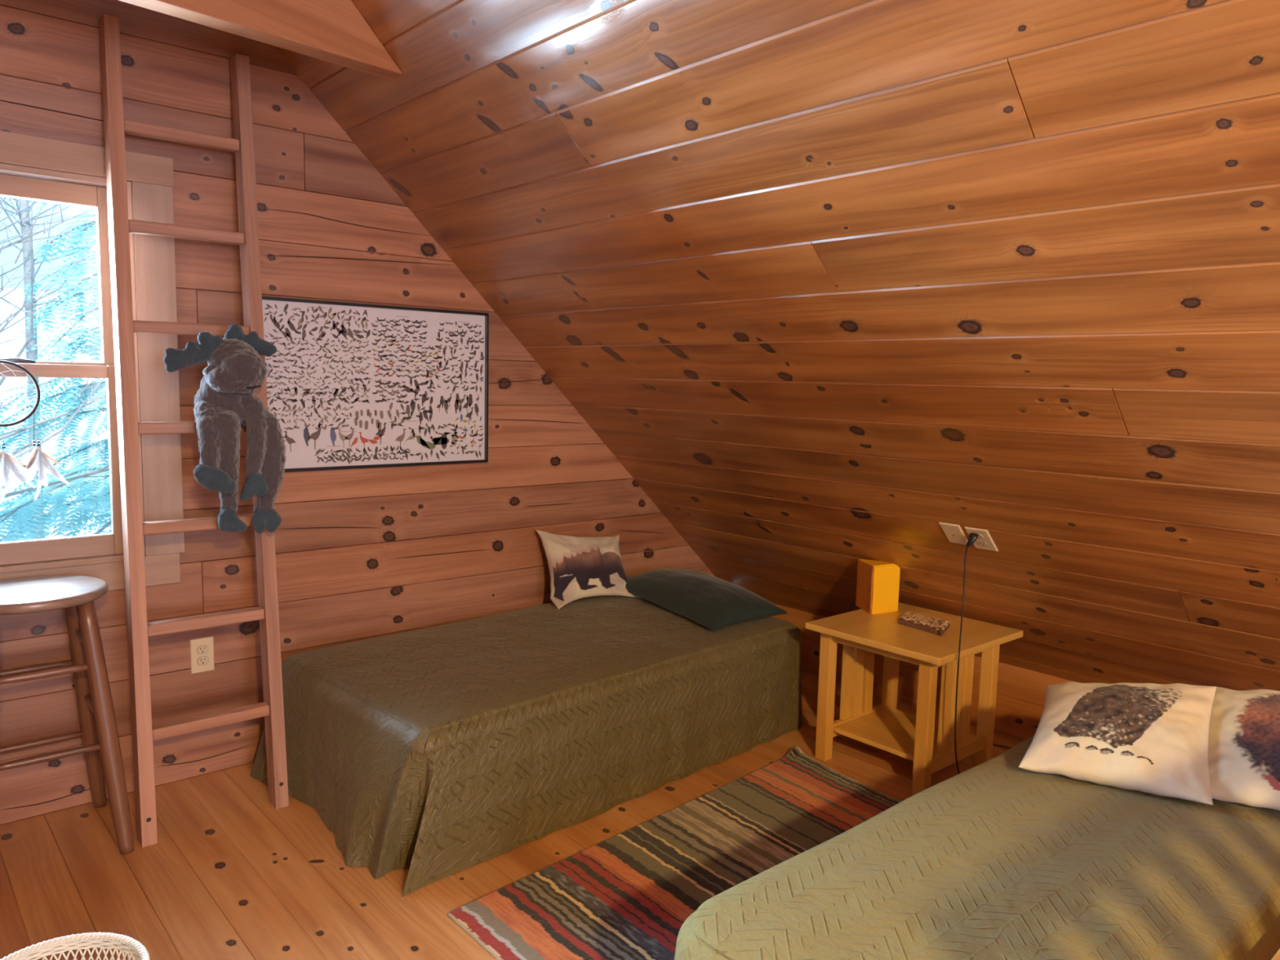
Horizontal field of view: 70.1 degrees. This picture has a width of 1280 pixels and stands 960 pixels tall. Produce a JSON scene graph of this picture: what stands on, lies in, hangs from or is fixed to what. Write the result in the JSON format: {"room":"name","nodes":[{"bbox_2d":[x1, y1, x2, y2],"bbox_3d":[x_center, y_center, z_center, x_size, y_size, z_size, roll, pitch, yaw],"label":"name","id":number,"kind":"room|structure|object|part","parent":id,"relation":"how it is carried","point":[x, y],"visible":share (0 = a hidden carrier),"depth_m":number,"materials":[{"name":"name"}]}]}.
{"room":"attic bedroom","nodes":[
{"label":"attic bedroom","id":0,"kind":"room"},
{"bbox_2d":[0,0,714,824],"bbox_3d":[-1.918,-0.642,2.620,6.400,3.420,0.007,-4,8,-41],"label":"wall","id":1,"kind":"structure","parent":0,"point":[366,553],"depth_m":3.21,"materials":[{"name":"brown wood"}]},
{"bbox_2d":[190,635,214,674],"bbox_3d":[-1.502,0.602,3.136,0.076,0.121,0.007,-4,8,-41],"label":"wall outlet","id":2,"kind":"object","parent":1,"relation":"attached to","point":[202,650],"visible":1,"depth_m":3.13,"materials":[{"name":"beige plastic"}]},
{"bbox_2d":[196,644,208,654],"bbox_3d":[-1.500,0.582,3.132,0.038,0.030,0.001,-4,8,-41],"label":"receptacle","id":3,"kind":"object","parent":2,"relation":"attached to","point":[201,649],"depth_m":3.13,"materials":[{"name":"beige plastic"}]},
{"bbox_2d":[196,656,208,665],"bbox_3d":[-1.501,0.621,3.137,0.038,0.030,0.001,-4,8,-41],"label":"receptacle","id":4,"kind":"object","parent":2,"relation":"attached to","point":[201,660],"depth_m":3.13,"materials":[{"name":"beige plastic"}]},
{"bbox_2d":[262,296,488,471],"bbox_3d":[-0.974,-0.353,3.466,0.913,0.611,0.019,-4,8,-41],"label":"poster","id":5,"kind":"object","parent":1,"relation":"attached to","point":[350,385],"visible":0.98,"depth_m":3.45,"materials":[{"name":"white paper"}]},
{"bbox_2d":[0,668,1025,959],"bbox_3d":[0.252,1.482,0.298,6.608,0.200,6.829,-4,8,-41],"label":"floor","id":6,"kind":"structure","parent":0,"point":[229,874],"depth_m":2.56,"materials":[{"name":"brown wood"}]},
{"bbox_2d":[0,575,133,854],"bbox_3d":[-1.741,0.694,2.644,0.390,0.774,0.406,-4,8,-41],"label":"bar stool","id":7,"kind":"object","parent":6,"relation":"on","point":[101,748],"visible":1,"depth_m":2.62,"materials":[{"name":"brown wood"}]},
{"bbox_3d":[-1.733,0.327,2.604,0.376,0.035,0.376,-4,8,-41],"label":"seat","id":8,"kind":"part","parent":7,"relation":"part of","materials":[{"name":"brown wood"}]},
{"bbox_3d":[-1.728,0.685,2.847,0.052,0.747,0.141,1,6,-2],"label":"leg","id":9,"kind":"part","parent":7,"relation":"part of","materials":[{"name":"brown wood"}]},
{"bbox_3d":[-1.539,0.713,2.632,0.141,0.747,0.052,2,6,10],"label":"leg","id":10,"kind":"part","parent":7,"relation":"part of","materials":[{"name":"brown wood"}]},
{"bbox_2d":[0,932,150,959],"bbox_3d":[-1.073,1.056,1.678,0.314,0.285,0.314,0,6,-7],"label":"wicker basket","id":11,"kind":"object","parent":6,"relation":"on","point":[95,940],"visible":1,"depth_m":1.80,"materials":[{"name":"beige wicker"}]},
{"bbox_2d":[98,13,288,847],"bbox_3d":[-1.393,-0.166,2.858,0.469,2.445,0.403,-4,8,-41],"label":"ladder","id":12,"kind":"object","parent":6,"relation":"on","point":[115,126],"visible":0.86,"depth_m":2.77,"materials":[{"name":"brown wood"}]},
{"bbox_3d":[-1.534,-0.155,2.736,0.051,2.445,0.413,-3,7,-32],"label":"rail","id":13,"kind":"part","parent":12,"relation":"part of","materials":[{"name":"brown wood"}]},
{"bbox_2d":[163,324,285,533],"bbox_3d":[-1.256,-0.153,2.794,0.253,0.647,0.274,3,6,12],"label":"stuffed moose","id":14,"kind":"object","parent":12,"relation":"on","point":[224,401],"visible":1,"depth_m":2.77,"materials":[{"name":"fur"}]},
{"bbox_3d":[-1.245,-0.164,2.985,0.049,2.420,0.406,-3,8,-34],"label":"rail","id":15,"kind":"part","parent":12,"relation":"part of","materials":[{"name":"brown wood"}]},
{"bbox_2d":[249,595,802,897],"bbox_3d":[-0.321,0.795,3.434,1.941,0.451,1.045,-5,9,-44],"label":"bed","id":16,"kind":"object","parent":6,"relation":"on","point":[437,753],"visible":0.91,"depth_m":2.94,"materials":[{"name":"green fabric"}]},
{"bbox_2d":[536,529,639,608],"bbox_3d":[-0.217,0.365,3.986,0.435,0.300,0.274,-2,7,-30],"label":"throw pillow","id":17,"kind":"object","parent":16,"relation":"on","point":[580,567],"visible":0.97,"depth_m":3.93,"materials":[{"name":"fabric"}]},
{"bbox_2d":[625,568,787,630],"bbox_3d":[0.221,0.463,3.888,0.419,0.121,0.806,-3,8,-35],"label":"pillow","id":18,"kind":"object","parent":16,"relation":"on","point":[713,602],"visible":0.99,"depth_m":3.70,"materials":[{"name":"green fabric"}]},
{"bbox_2d":[447,745,900,959],"bbox_3d":[0.268,1.105,2.675,0.673,0.034,1.592,7,9,45],"label":"rug","id":19,"kind":"object","parent":6,"relation":"on","point":[629,895],"visible":0.76,"depth_m":2.62,"materials":[{"name":"multicoloured fabric"}]},
{"bbox_2d":[804,602,1022,795],"bbox_3d":[1.003,0.798,3.394,0.567,0.520,0.555,-4,8,-41],"label":"side table","id":20,"kind":"object","parent":6,"relation":"on","point":[920,740],"visible":0.91,"depth_m":3.34,"materials":[{"name":"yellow wood"}]},
{"bbox_3d":[0.697,0.801,3.413,0.046,0.496,0.046,-4,8,-41],"label":"leg","id":21,"kind":"part","parent":20,"relation":"part of","materials":[{"name":"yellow wood"}]},
{"bbox_3d":[0.852,0.937,3.566,0.373,0.050,0.022,-4,8,-41],"label":"rail","id":22,"kind":"part","parent":20,"relation":"part of","materials":[{"name":"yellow wood"}]},
{"bbox_2d":[855,558,900,614],"bbox_3d":[0.916,0.419,3.572,0.169,0.191,0.111,5,7,30],"label":"wooden box","id":23,"kind":"object","parent":20,"relation":"on","point":[877,585],"visible":0.99,"depth_m":3.55,"materials":[{"name":"orange wood"}]},
{"bbox_3d":[0.882,0.419,3.590,0.072,0.186,0.119,-4,8,-41],"label":"panel","id":24,"kind":"part","parent":23,"relation":"part of","materials":[{"name":"orange wood"}]},
{"bbox_3d":[0.917,0.324,3.584,0.124,0.005,0.156,-4,8,-41],"label":"panel","id":25,"kind":"part","parent":23,"relation":"part of","materials":[{"name":"yellow paint"}]},
{"bbox_3d":[0.955,0.425,3.547,0.127,0.186,0.006,-2,7,-25],"label":"panel","id":26,"kind":"part","parent":23,"relation":"part of","materials":[{"name":"yellow paint"}]},
{"bbox_3d":[1.013,0.779,3.687,0.046,0.496,0.046,-4,8,-41],"label":"leg","id":27,"kind":"part","parent":20,"relation":"part of","materials":[{"name":"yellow wood"}]},
{"bbox_2d":[833,706,975,760],"bbox_3d":[0.989,0.948,3.412,0.358,0.018,0.391,-4,8,-41],"label":"shelf","id":28,"kind":"object","parent":20,"relation":"attached to","point":[889,729],"depth_m":3.42,"materials":[{"name":"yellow wood"}]},
{"bbox_2d":[897,611,950,635],"bbox_3d":[1.046,0.527,3.372,0.141,0.024,0.233,-4,8,-41],"label":"carved plaque","id":29,"kind":"object","parent":20,"relation":"on","point":[924,623],"visible":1,"depth_m":3.35,"materials":[{"name":"brown wood"}]},
{"bbox_3d":[0.968,0.842,3.103,0.046,0.496,0.046,-4,8,-41],"label":"leg","id":30,"kind":"part","parent":20,"relation":"part of","materials":[{"name":"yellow wood"}]},
{"bbox_3d":[1.123,0.977,3.256,0.373,0.050,0.022,-4,8,-41],"label":"rail","id":31,"kind":"part","parent":20,"relation":"part of","materials":[{"name":"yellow wood"}]},
{"bbox_3d":[1.284,0.819,3.377,0.046,0.496,0.046,-4,8,-41],"label":"leg","id":32,"kind":"part","parent":20,"relation":"part of","materials":[{"name":"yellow wood"}]},
{"bbox_2d":[845,601,1010,748],"bbox_3d":[1.202,0.772,3.632,0.782,0.528,0.078,3,7,19],"label":"lead","id":33,"kind":"object","parent":6,"relation":"on","point":[852,602],"visible":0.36,"depth_m":3.59,"materials":[{"name":"black rubber"}]},
{"bbox_2d":[674,734,1279,959],"bbox_3d":[0.989,0.973,2.077,2.094,0.451,0.804,-4,8,-41],"label":"bed","id":34,"kind":"object","parent":6,"relation":"on","point":[997,859],"visible":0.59,"depth_m":1.77,"materials":[{"name":"green fabric"}]},
{"bbox_2d":[1018,681,1216,804],"bbox_3d":[1.217,0.633,2.315,0.431,0.194,0.396,5,7,28],"label":"throw pillow","id":35,"kind":"object","parent":34,"relation":"on","point":[1149,738],"visible":1,"depth_m":2.23,"materials":[{"name":"fabric"}]},
{"bbox_2d":[1208,686,1279,810],"bbox_3d":[1.552,0.646,2.193,0.389,0.198,0.437,5,7,32],"label":"throw pillow","id":36,"kind":"object","parent":34,"relation":"on","point":[1244,735],"visible":0.73,"depth_m":2.17,"materials":[{"name":"fabric"}]},
{"bbox_2d":[1271,948,1279,959],"bbox_3d":[0.963,0.747,1.115,1.170,1.116,0.498,-4,8,-41],"label":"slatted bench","id":37,"kind":"object","parent":6,"relation":"on","point":[1277,957],"visible":1,"depth_m":1.55,"materials":[{"name":"brown wood"}]},
{"bbox_2d":[273,0,1279,691],"bbox_3d":[1.506,-0.487,1.154,3.229,3.058,6.749,-4,8,-41],"label":"ceiling","id":38,"kind":"structure","parent":0,"point":[833,283],"depth_m":2.43,"materials":[{"name":"brown wood"}]},
{"bbox_2d":[119,0,402,79],"bbox_3d":[-1.469,-1.312,2.046,0.082,0.260,2.133,7,8,42],"label":"ceiling beam","id":39,"kind":"structure","parent":38,"relation":"attached to","point":[332,31],"depth_m":2.57,"materials":[{"name":"brown wood"}]},
{"bbox_2d":[938,521,968,544],"bbox_3d":[1.079,0.184,3.134,0.082,0.078,0.077,-4,8,-41],"label":"plate","id":40,"kind":"object","parent":38,"relation":"attached to","point":[954,533],"visible":0.94,"depth_m":3.13,"materials":[{"name":"beige plastic"}]},
{"bbox_2d":[964,526,998,551],"bbox_3d":[1.146,0.198,3.066,0.085,0.080,0.082,-4,8,-41],"label":"wall outlet","id":41,"kind":"object","parent":38,"relation":"attached to","point":[984,541],"visible":1,"depth_m":3.05,"materials":[{"name":"beige plastic"}]},
{"bbox_2d":[954,533,978,773],"bbox_3d":[1.193,0.632,3.113,0.314,0.915,0.139,0,6,-10],"label":"power cord","id":42,"kind":"object","parent":41,"relation":"hanging from","point":[973,537],"visible":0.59,"depth_m":3.04,"materials":[{"name":"black rubber"}]},
{"bbox_2d":[975,533,984,539],"bbox_3d":[1.133,0.189,3.054,0.022,0.021,0.038,-4,8,-41],"label":"receptacle","id":43,"kind":"object","parent":41,"relation":"attached to","point":[981,535],"depth_m":3.04,"materials":[{"name":"beige plastic"}]},
{"bbox_2d":[977,540,988,546],"bbox_3d":[1.154,0.214,3.075,0.022,0.021,0.038,-4,8,-41],"label":"receptacle","id":44,"kind":"object","parent":41,"relation":"attached to","point":[980,543],"depth_m":3.07,"materials":[{"name":"beige plastic"}]},
{"bbox_2d":[771,604,1073,739],"bbox_3d":[2.672,1.045,2.360,0.005,0.330,6.729,-4,8,-41],"label":"wall","id":45,"kind":"structure","parent":0,"point":[1020,697],"depth_m":3.75,"materials":[{"name":"brown wood"}]},
{"bbox_3d":[-1.959,-0.588,2.673,6.400,3.300,0.112,-4,8,-41],"label":"wall","id":46,"kind":"structure","parent":0,"visible":0},
{"bbox_2d":[0,130,184,591],"bbox_3d":[-1.953,-0.320,2.688,1.072,1.376,0.150,-4,8,-41],"label":"window","id":47,"kind":"structure","parent":46,"relation":"in","point":[36,168],"depth_m":2.89,"materials":[{"name":"brown wood"}]},
{"bbox_2d":[0,360,70,503],"bbox_3d":[-1.831,-0.299,2.640,0.291,0.741,0.054,-4,8,-41],"label":"catcher","id":48,"kind":"object","parent":47,"relation":"hanging from","point":[38,459],"visible":1,"depth_m":2.69,"materials":[{"name":"grey leather"}]},
{"bbox_3d":[-1.791,-0.151,2.706,0.014,0.105,0.002,-4,8,-41],"label":"cord","id":49,"kind":"part","parent":48,"relation":"part of","materials":[{"name":"grey leather"}]},
{"bbox_3d":[-1.954,-0.595,2.667,0.660,0.483,0.004,-4,8,-41],"label":"pane","id":50,"kind":"part","parent":47,"relation":"part of","materials":[{"name":"clear glass"}]},
{"bbox_3d":[-1.955,-0.605,2.666,0.788,0.587,0.034,-4,8,-41],"label":"sash","id":51,"kind":"part","parent":47,"relation":"part of","materials":[{"name":"brown wood"}]},
{"bbox_3d":[-1.943,-0.043,2.700,0.788,0.604,0.034,-4,8,-41],"label":"sash","id":52,"kind":"part","parent":47,"relation":"part of","materials":[{"name":"brown wood"}]},
{"bbox_3d":[-1.963,0.266,2.735,0.842,0.017,0.120,-4,8,-41],"label":"sill","id":53,"kind":"part","parent":47,"relation":"part of","materials":[{"name":"brown wood"}]},
{"bbox_3d":[-1.958,-0.329,2.693,0.831,1.180,0.132,-4,8,-41],"label":"frame","id":54,"kind":"part","parent":47,"relation":"part of","materials":[{"name":"brown wood"}]},
{"bbox_3d":[-1.902,-0.954,2.576,1.072,0.088,0.020,-4,8,-41],"label":"head casing","id":55,"kind":"part","parent":47,"relation":"part of","materials":[{"name":"brown wood"}]},
{"bbox_3d":[-1.932,0.320,2.715,1.037,0.100,0.018,-4,8,-41],"label":"apron casing","id":56,"kind":"part","parent":47,"relation":"part of","materials":[{"name":"brown wood"}]},
{"bbox_3d":[-1.917,-0.320,2.646,1.066,1.187,0.018,-4,8,-41],"label":"casing","id":57,"kind":"part","parent":47,"relation":"part of","materials":[{"name":"brown wood"}]},
{"label":"outside","id":58,"kind":"structure","parent":0,"visible":0},
{"bbox_2d":[0,287,111,542],"bbox_3d":[-12.011,-1.323,16.822,44.000,6.998,34.000,-4,8,-41],"label":"ground","id":59,"kind":"structure","parent":58,"point":[9,349],"depth_m":18.74,"materials":[{"name":"white snow"}]},
{"bbox_2d":[0,196,93,325],"bbox_3d":[-7.369,-3.428,9.423,3.366,9.175,3.187,-4,8,-41],"label":"bare tree","id":60,"kind":"object","parent":59,"relation":"on","point":[5,197],"visible":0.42,"depth_m":9.88,"materials":[{"name":"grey plant"}]},
{"bbox_2d":[0,195,95,539],"bbox_3d":[-7.449,-4.045,11.017,3.224,9.842,3.349,-4,8,-41],"label":"bare tree","id":61,"kind":"object","parent":59,"relation":"on","point":[25,224],"visible":0.2,"depth_m":11.15,"materials":[{"name":"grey plant"}]},
{"bbox_2d":[0,200,109,497],"bbox_3d":[-4.278,-1.313,5.718,3.065,7.802,3.453,-4,8,-41],"label":"bare tree","id":62,"kind":"object","parent":59,"relation":"on","point":[20,241],"visible":0.53,"depth_m":5.97,"materials":[{"name":"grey plant"}]},
{"bbox_2d":[0,201,111,542],"bbox_3d":[-3.713,-1.589,7.157,3.769,7.414,3.673,2,6,4],"label":"conifer","id":63,"kind":"object","parent":59,"relation":"on","point":[27,525],"visible":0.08,"depth_m":6.71,"materials":[{"name":"green plant"}]},
{"bbox_2d":[53,290,109,480],"bbox_3d":[-5.315,-4.477,12.461,4.869,10.501,4.751,-4,8,-41],"label":"conifer","id":64,"kind":"object","parent":59,"relation":"on","point":[95,458],"visible":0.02,"depth_m":11.73,"materials":[{"name":"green plant"}]}
]}

